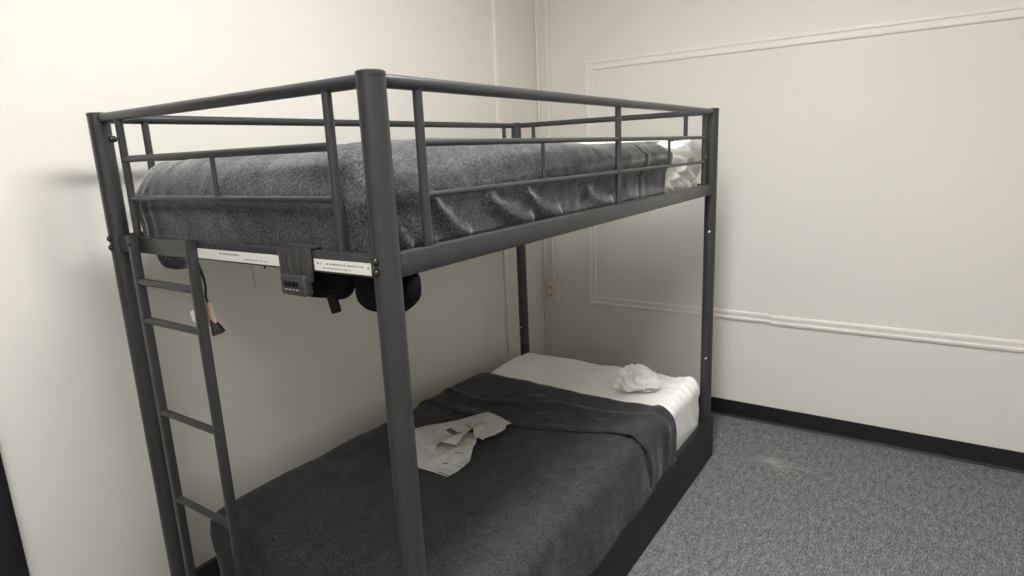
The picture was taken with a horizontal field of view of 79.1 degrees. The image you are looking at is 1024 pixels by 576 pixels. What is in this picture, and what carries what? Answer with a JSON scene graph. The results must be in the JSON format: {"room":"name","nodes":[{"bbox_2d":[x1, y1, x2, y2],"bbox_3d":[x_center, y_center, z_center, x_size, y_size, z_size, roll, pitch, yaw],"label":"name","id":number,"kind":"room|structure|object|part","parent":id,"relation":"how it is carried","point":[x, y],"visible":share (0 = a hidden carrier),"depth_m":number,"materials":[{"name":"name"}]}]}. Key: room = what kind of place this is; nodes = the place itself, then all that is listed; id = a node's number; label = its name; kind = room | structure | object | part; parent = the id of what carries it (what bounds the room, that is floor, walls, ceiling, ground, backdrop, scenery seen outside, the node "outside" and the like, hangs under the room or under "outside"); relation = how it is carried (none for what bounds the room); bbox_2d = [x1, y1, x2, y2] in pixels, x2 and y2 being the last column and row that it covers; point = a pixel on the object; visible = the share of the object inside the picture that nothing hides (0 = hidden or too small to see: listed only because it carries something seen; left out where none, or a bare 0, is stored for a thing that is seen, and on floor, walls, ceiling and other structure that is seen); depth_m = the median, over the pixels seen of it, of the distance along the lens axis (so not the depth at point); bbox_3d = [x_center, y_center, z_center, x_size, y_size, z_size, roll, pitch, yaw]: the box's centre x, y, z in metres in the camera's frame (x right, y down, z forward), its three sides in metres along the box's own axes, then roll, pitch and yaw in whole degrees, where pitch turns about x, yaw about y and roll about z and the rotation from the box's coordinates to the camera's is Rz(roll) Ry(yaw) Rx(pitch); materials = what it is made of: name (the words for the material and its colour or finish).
{"room":"dormitory","nodes":[
{"label":"dormitory","id":0,"kind":"room"},
{"bbox_2d":[0,0,545,575],"bbox_3d":[-1.178,-0.289,1.916,0.100,2.800,4.905,6,15,34],"label":"wall","id":1,"kind":"structure","parent":0,"point":[298,380],"depth_m":2.03,"materials":[{"name":"beige paint"}]},
{"bbox_2d":[0,452,29,575],"bbox_3d":[-1.651,0.251,1.178,0.022,2.102,1.002,6,15,34],"label":"trim","id":2,"kind":"structure","parent":1,"relation":"attached to","point":[13,562],"depth_m":1.67,"materials":[{"name":"black paint"}]},
{"bbox_2d":[252,265,277,286],"bbox_3d":[-0.903,-0.058,2.265,0.009,0.096,0.094,6,15,34],"label":"wall plate","id":3,"kind":"object","parent":1,"relation":"attached to","point":[262,275],"visible":0.8,"depth_m":2.26,"materials":[{"name":"beige paint"}]},
{"bbox_2d":[491,0,519,353],"bbox_3d":[-0.039,-0.832,3.442,0.013,2.471,0.128,6,15,34],"label":"trim","id":4,"kind":"structure","parent":1,"relation":"attached to","point":[510,348],"depth_m":3.38,"materials":[{"name":"beige paint"}]},
{"bbox_2d":[537,0,1023,452],"bbox_3d":[1.733,-0.612,2.804,3.692,2.800,0.100,6,15,34],"label":"wall","id":5,"kind":"structure","parent":0,"point":[873,180],"depth_m":2.97,"materials":[{"name":"beige paint"}]},
{"bbox_2d":[534,0,548,355],"bbox_3d":[0.174,-0.801,3.761,0.018,2.706,0.018,6,15,34],"label":"trim","id":6,"kind":"structure","parent":5,"relation":"attached to","point":[535,1],"depth_m":3.72,"materials":[{"name":"beige paint"}]},
{"bbox_2d":[544,0,550,90],"bbox_3d":[0.215,-1.389,3.566,0.029,0.488,0.051,6,15,34],"label":"trim","id":7,"kind":"structure","parent":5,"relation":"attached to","point":[546,21],"depth_m":3.58,"materials":[{"name":"beige paint"}]},
{"bbox_2d":[547,102,550,120],"bbox_3d":[0.230,-1.037,3.643,0.024,0.103,0.051,6,15,34],"label":"trim","id":8,"kind":"structure","parent":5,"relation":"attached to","point":[548,103],"depth_m":3.66,"materials":[{"name":"beige paint"}]},
{"bbox_2d":[547,126,551,137],"bbox_3d":[0.235,-0.923,3.668,0.028,0.064,0.051,6,15,34],"label":"trim","id":9,"kind":"structure","parent":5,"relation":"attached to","point":[549,128],"depth_m":3.69,"materials":[{"name":"beige paint"}]},
{"bbox_2d":[546,237,559,299],"bbox_3d":[0.264,-0.123,3.849,0.093,0.393,0.051,6,15,34],"label":"wall outlet","id":10,"kind":"object","parent":5,"relation":"attached to","point":[553,290],"depth_m":3.86,"materials":[{"name":"beige paint"}]},
{"bbox_3d":[0.245,0.017,3.873,0.066,0.114,0.005,6,15,34],"label":"plate","id":11,"kind":"part","parent":10,"relation":"part of","materials":[{"name":"beige plastic"}]},
{"bbox_2d":[585,4,1023,352],"bbox_3d":[1.705,-0.456,2.793,3.048,1.408,0.012,6,15,34],"label":"trim","id":12,"kind":"structure","parent":5,"relation":"attached to","point":[1015,11],"depth_m":2.98,"materials":[{"name":"beige paint"}]},
{"bbox_2d":[698,394,1023,473],"bbox_3d":[1.760,0.720,3.048,3.690,0.092,0.014,6,15,34],"label":"baseboard","id":13,"kind":"structure","parent":5,"relation":"attached to","point":[1009,460],"depth_m":3.03,"materials":[{"name":"black plastic"}]},
{"bbox_2d":[627,411,1023,575],"bbox_3d":[0.428,1.277,1.135,3.892,0.060,5.005,6,15,34],"label":"floor","id":14,"kind":"structure","parent":0,"point":[768,499],"depth_m":2.48,"materials":[{"name":"carpet"}]},
{"bbox_2d":[86,69,718,575],"bbox_3d":[-0.077,0.180,2.304,1.073,1.624,2.046,6,15,34],"label":"bunk bed","id":15,"kind":"object","parent":14,"relation":"on","point":[386,264],"visible":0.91,"depth_m":1.54,"materials":[{"name":"grey metal"}]},
{"bbox_3d":[-1.048,0.335,1.792,0.055,1.624,0.055,6,15,34],"label":"post","id":16,"kind":"part","parent":15,"relation":"part of","materials":[{"name":"grey metal"}]},
{"bbox_3d":[-0.951,0.499,1.734,0.021,1.296,0.020,6,15,34],"label":"ladder rail","id":17,"kind":"part","parent":15,"relation":"part of","materials":[{"name":"grey metal"}]},
{"bbox_3d":[-0.750,-0.111,1.448,0.023,0.003,0.031,6,15,34],"label":"hook plate","id":18,"kind":"part","parent":15,"relation":"part of","materials":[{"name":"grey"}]},
{"bbox_3d":[-0.463,0.809,2.766,0.020,0.224,1.970,6,15,34],"label":"panel","id":19,"kind":"part","parent":15,"relation":"part of","materials":[{"name":"black metal"}]},
{"bbox_2d":[190,264,225,336],"bbox_3d":[-0.756,0.021,1.512,0.129,0.189,0.033,6,15,34],"label":"power cord","id":20,"kind":"object","parent":15,"relation":"hanging from","point":[217,328],"visible":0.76,"depth_m":1.50,"materials":[{"name":"black plastic"}]},
{"bbox_3d":[-0.724,0.523,1.583,0.021,1.296,0.020,6,15,34],"label":"ladder rail","id":21,"kind":"part","parent":15,"relation":"part of","materials":[{"name":"grey metal"}]},
{"bbox_3d":[-0.662,-0.296,1.368,0.791,0.017,0.017,6,15,34],"label":"rail","id":22,"kind":"part","parent":15,"relation":"part of","materials":[{"name":"grey metal"}]},
{"bbox_3d":[-0.662,-0.400,1.342,0.977,0.025,0.025,6,15,34],"label":"rail","id":23,"kind":"part","parent":15,"relation":"part of","materials":[{"name":"grey metal"}]},
{"bbox_3d":[-0.658,-0.199,1.389,0.791,0.014,0.014,6,15,34],"label":"rail","id":24,"kind":"part","parent":15,"relation":"part of","materials":[{"name":"grey metal"}]},
{"bbox_3d":[-0.650,-0.081,1.409,0.989,0.042,0.020,6,15,34],"label":"rail","id":25,"kind":"part","parent":15,"relation":"part of","materials":[{"name":"grey metal"}]},
{"bbox_2d":[277,243,322,296],"bbox_3d":[-0.431,-0.036,1.254,0.095,0.098,0.054,6,15,34],"label":"box","id":26,"kind":"object","parent":15,"relation":"hanging from","point":[295,260],"visible":0.98,"depth_m":1.24,"materials":[{"name":"grey plastic"}]},
{"bbox_3d":[-0.531,-0.642,2.419,0.025,0.025,1.944,6,15,34],"label":"rail","id":27,"kind":"part","parent":15,"relation":"part of","materials":[{"name":"grey metal"}]},
{"bbox_2d":[310,272,354,313],"bbox_3d":[-0.397,-0.002,1.334,0.167,0.101,0.055,6,15,34],"label":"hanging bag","id":28,"kind":"object","parent":15,"relation":"hanging from","point":[333,287],"visible":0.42,"depth_m":1.30,"materials":[{"name":"black fabric"}]},
{"bbox_2d":[354,273,421,311],"bbox_3d":[-0.250,0.009,1.239,0.173,0.088,0.057,6,15,34],"label":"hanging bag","id":29,"kind":"object","parent":15,"relation":"hanging from","point":[364,286],"visible":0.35,"depth_m":1.22,"materials":[{"name":"black fabric"}]},
{"bbox_3d":[-0.208,0.421,1.233,0.055,1.624,0.055,6,15,34],"label":"post","id":30,"kind":"part","parent":15,"relation":"part of","materials":[{"name":"grey metal"}]},
{"bbox_3d":[0.055,-0.064,3.388,0.055,1.624,0.055,6,15,34],"label":"post","id":31,"kind":"part","parent":15,"relation":"part of","materials":[{"name":"grey metal"}]},
{"bbox_3d":[0.309,-0.556,1.860,0.025,0.025,1.944,6,15,34],"label":"rail","id":32,"kind":"part","parent":15,"relation":"part of","materials":[{"name":"grey metal"}]},
{"bbox_3d":[0.323,-0.237,1.930,0.028,0.046,1.956,6,15,34],"label":"rail","id":33,"kind":"part","parent":15,"relation":"part of","materials":[{"name":"grey metal"}]},
{"bbox_3d":[0.315,-0.452,1.884,0.014,0.013,1.753,6,15,34],"label":"rail","id":34,"kind":"part","parent":15,"relation":"part of","materials":[{"name":"grey metal"}]},
{"bbox_3d":[0.319,-0.355,1.905,0.012,0.012,1.753,6,15,34],"label":"rail","id":35,"kind":"part","parent":15,"relation":"part of","materials":[{"name":"grey metal"}]},
{"bbox_2d":[491,353,699,451],"bbox_3d":[-0.020,0.670,2.441,0.990,0.242,1.876,6,15,34],"label":"sheet","id":36,"kind":"object","parent":15,"relation":"on","point":[679,395],"visible":0.16,"depth_m":2.88,"materials":[{"name":"white fabric"}]},
{"bbox_2d":[210,373,676,575],"bbox_3d":[-0.152,0.693,2.232,1.077,0.255,1.485,6,15,34],"label":"blanket","id":37,"kind":"object","parent":36,"relation":"on","point":[551,493],"visible":0.92,"depth_m":1.98,"materials":[{"name":"grey fabric"}]},
{"bbox_2d":[415,412,510,476],"bbox_3d":[-0.223,0.552,2.330,0.355,0.034,0.474,6,15,34],"label":"printed paper","id":38,"kind":"object","parent":37,"relation":"on","point":[444,449],"visible":0.92,"depth_m":2.29,"materials":[{"name":"grey paper"}]},
{"bbox_2d":[611,363,660,392],"bbox_3d":[0.560,0.398,2.791,0.216,0.105,0.209,6,15,34],"label":"crumpled cloth","id":39,"kind":"object","parent":36,"relation":"on","point":[638,377],"visible":1,"depth_m":2.75,"materials":[{"name":"white fabric"}]},
{"bbox_3d":[0.441,-0.798,2.937,0.977,0.025,0.025,6,15,34],"label":"rail","id":40,"kind":"part","parent":15,"relation":"part of","materials":[{"name":"grey metal"}]},
{"bbox_3d":[0.407,0.901,2.191,0.023,0.215,1.976,6,15,34],"label":"panel","id":41,"kind":"part","parent":15,"relation":"part of","materials":[{"name":"black metal"}]},
{"bbox_2d":[647,140,706,192],"bbox_3d":[-0.088,-0.392,2.206,1.004,0.225,1.959,6,15,34],"label":"mattress","id":42,"kind":"object","parent":15,"relation":"on","point":[680,177],"visible":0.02,"depth_m":2.53,"materials":[{"name":"white fabric"}]},
{"bbox_2d":[136,137,672,268],"bbox_3d":[-0.218,-0.317,2.019,0.998,0.313,1.530,6,15,34],"label":"blanket","id":43,"kind":"object","parent":42,"relation":"on","point":[463,166],"visible":0.73,"depth_m":1.43,"materials":[{"name":"grey fabric"}]},
{"bbox_2d":[578,140,662,143],"bbox_3d":[0.323,-0.649,2.771,0.660,0.027,0.330,6,15,34],"label":"pillow","id":44,"kind":"object","parent":42,"relation":"on","point":[656,140],"visible":0.1,"depth_m":2.56,"materials":[{"name":"white fabric"}]},
{"bbox_3d":[0.895,0.022,2.828,0.055,1.624,0.055,6,15,34],"label":"post","id":45,"kind":"part","parent":15,"relation":"part of","materials":[{"name":"grey metal"}]}
]}

